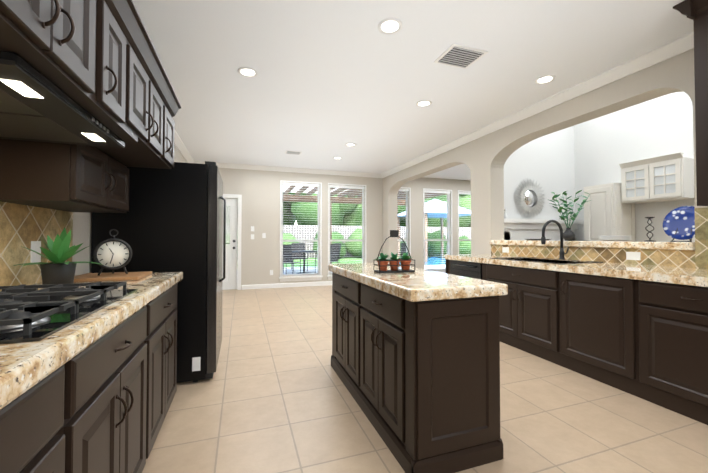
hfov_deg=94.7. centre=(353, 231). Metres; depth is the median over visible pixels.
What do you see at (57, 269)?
succulent plant
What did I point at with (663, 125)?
wall
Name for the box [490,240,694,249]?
countertop
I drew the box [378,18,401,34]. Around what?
recessed light
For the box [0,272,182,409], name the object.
countertop
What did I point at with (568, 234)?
vase
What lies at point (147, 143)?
upper cabinet
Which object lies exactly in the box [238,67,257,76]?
recessed light
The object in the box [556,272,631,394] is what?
dishwasher
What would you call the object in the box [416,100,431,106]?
recessed light
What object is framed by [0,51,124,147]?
range hood
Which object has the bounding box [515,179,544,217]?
sunburst mirror
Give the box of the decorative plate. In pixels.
[663,206,694,241]
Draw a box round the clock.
[93,229,131,275]
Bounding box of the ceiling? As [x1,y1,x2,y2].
[132,0,693,180]
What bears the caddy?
on the island countertop at (421, 286)
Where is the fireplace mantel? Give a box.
[504,219,582,240]
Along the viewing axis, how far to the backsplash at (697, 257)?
2.96 m
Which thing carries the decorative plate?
on the countertop at (666, 245)
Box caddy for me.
[374,230,414,272]
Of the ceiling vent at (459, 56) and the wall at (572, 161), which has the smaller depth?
the ceiling vent at (459, 56)
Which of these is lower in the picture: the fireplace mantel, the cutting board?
the cutting board
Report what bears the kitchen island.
on the floor
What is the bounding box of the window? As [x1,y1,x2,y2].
[279,180,470,281]
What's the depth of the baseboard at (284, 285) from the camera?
7.57 m
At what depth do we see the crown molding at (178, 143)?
5.76 m
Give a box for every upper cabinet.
[0,0,107,107]
[0,139,128,212]
[79,0,131,131]
[94,12,167,167]
[123,88,175,168]
[620,160,643,203]
[644,152,694,202]
[689,0,707,205]
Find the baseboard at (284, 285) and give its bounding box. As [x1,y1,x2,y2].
[242,281,331,289]
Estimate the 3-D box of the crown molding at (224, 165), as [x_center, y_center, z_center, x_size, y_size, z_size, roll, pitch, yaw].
[-1.368,-1.446,7.667,4.260,0.095,0.090,0,-1,-19]
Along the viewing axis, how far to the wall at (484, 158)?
4.60 m
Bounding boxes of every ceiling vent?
[285,151,301,154]
[434,44,487,68]
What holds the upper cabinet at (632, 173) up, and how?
attached to the wall at (663, 125)
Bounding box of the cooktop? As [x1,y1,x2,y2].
[0,281,137,343]
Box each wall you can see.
[72,144,187,274]
[218,168,470,289]
[383,48,707,262]
[504,125,575,240]
[576,92,694,241]
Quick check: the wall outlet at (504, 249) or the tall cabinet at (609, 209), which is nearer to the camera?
the wall outlet at (504, 249)
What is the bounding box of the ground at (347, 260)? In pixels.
[283,255,445,273]
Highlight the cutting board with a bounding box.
[74,271,151,281]
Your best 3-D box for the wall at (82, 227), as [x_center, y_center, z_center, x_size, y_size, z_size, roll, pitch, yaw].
[-1.923,-0.649,2.061,0.200,3.700,10.700,0,-1,-19]
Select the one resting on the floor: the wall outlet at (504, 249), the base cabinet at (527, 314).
the base cabinet at (527, 314)
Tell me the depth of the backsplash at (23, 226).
1.66 m
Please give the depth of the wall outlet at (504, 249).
4.50 m
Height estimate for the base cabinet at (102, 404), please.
0.858 m
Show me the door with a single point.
(232, 280)
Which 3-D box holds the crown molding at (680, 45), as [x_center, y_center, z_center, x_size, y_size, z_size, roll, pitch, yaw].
[2.415,-1.518,3.468,0.090,0.095,10.500,0,-1,-19]
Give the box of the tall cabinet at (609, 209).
[584,183,635,240]
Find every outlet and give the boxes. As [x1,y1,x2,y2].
[30,241,40,262]
[502,247,508,252]
[626,252,640,259]
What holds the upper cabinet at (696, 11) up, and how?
attached to the wall at (484, 158)
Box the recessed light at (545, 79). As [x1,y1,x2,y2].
[534,75,555,83]
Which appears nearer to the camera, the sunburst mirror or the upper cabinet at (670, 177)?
the upper cabinet at (670, 177)
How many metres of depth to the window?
8.04 m
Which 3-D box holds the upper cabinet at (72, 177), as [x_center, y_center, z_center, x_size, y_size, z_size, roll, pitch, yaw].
[-1.546,-0.293,1.820,0.354,0.318,0.790,0,-1,-19]
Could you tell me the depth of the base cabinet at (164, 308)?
1.83 m
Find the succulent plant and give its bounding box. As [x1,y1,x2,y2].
[13,228,103,284]
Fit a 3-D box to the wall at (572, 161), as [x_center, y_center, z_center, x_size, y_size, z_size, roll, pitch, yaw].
[2.961,-0.591,5.502,1.800,3.700,0.220,0,-1,-19]
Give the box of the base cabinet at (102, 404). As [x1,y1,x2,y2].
[80,302,151,472]
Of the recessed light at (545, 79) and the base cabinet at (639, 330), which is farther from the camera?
the recessed light at (545, 79)
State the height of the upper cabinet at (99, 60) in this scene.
0.483 m
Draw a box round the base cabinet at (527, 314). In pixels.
[480,264,555,363]
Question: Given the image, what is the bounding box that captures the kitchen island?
[331,271,502,472]
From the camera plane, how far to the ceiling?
3.08 m
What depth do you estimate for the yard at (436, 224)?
18.47 m
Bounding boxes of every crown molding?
[174,129,193,162]
[194,161,381,177]
[382,31,693,177]
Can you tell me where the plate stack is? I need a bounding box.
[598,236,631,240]
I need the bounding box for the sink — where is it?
[492,256,603,263]
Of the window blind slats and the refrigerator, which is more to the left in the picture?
the refrigerator
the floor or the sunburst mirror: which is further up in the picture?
the sunburst mirror
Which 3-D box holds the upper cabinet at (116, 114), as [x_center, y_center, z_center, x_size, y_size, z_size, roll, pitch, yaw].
[-1.181,-0.678,1.136,0.592,0.483,0.288,0,-1,-19]
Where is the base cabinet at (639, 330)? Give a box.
[632,280,707,424]
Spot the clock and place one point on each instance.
(113, 254)
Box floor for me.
[142,285,707,472]
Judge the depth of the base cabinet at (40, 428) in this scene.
0.73 m
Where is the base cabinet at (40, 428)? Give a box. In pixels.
[0,353,79,472]
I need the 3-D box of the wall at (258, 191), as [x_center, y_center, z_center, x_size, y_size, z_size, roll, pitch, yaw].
[0.452,-0.541,8.434,8.850,3.700,0.200,0,-1,-19]
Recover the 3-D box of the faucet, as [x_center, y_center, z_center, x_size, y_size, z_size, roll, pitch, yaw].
[2.196,0.086,3.557,0.325,0.440,0.125,0,-1,-19]
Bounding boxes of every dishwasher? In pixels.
[450,260,481,279]
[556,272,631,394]
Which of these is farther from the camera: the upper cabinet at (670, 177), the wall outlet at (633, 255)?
the upper cabinet at (670, 177)
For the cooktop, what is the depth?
1.01 m
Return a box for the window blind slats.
[282,187,470,274]
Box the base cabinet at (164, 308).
[152,284,176,447]
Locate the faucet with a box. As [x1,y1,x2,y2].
[541,220,568,259]
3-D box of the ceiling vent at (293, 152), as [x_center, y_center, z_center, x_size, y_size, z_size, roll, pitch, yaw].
[-1.161,-1.510,6.242,0.300,0.016,0.200,0,-1,-19]
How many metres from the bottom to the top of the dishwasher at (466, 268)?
0.855 m
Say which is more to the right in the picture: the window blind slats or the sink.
the sink
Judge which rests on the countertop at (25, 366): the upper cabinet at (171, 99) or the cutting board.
the cutting board
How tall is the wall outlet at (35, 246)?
0.115 m
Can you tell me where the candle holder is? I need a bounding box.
[645,217,655,241]
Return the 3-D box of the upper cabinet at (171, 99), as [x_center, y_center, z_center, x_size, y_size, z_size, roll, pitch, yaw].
[-1.505,-0.662,2.073,0.592,0.483,0.350,0,-1,-19]
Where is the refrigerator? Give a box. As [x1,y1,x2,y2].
[91,161,225,382]
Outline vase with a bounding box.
[549,190,590,240]
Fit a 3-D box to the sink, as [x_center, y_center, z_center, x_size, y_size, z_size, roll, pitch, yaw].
[2.009,0.416,3.506,0.554,0.231,0.904,0,-1,-19]
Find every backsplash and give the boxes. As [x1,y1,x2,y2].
[0,201,72,290]
[491,207,707,268]
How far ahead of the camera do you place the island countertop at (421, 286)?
1.73 m
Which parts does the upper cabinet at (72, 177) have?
handle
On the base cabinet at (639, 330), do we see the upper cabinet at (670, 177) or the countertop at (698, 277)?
the countertop at (698, 277)
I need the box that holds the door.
[222,194,241,289]
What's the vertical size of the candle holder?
0.228 m
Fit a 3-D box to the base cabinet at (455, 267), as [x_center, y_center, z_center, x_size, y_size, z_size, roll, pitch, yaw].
[1.573,0.811,4.253,0.315,0.855,0.610,0,-1,-19]
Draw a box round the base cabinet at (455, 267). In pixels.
[448,260,479,278]
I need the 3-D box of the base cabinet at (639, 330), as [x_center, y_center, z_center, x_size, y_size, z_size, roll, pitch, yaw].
[2.499,0.774,2.193,0.732,0.858,0.630,0,-1,-19]
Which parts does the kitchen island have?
handle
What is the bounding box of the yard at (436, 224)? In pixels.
[226,185,470,273]
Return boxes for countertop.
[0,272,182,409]
[328,263,507,302]
[444,254,707,287]
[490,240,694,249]
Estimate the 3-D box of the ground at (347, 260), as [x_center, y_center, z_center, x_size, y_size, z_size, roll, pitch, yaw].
[-6.240,1.640,25.713,55.000,0.050,36.900,0,-1,-19]

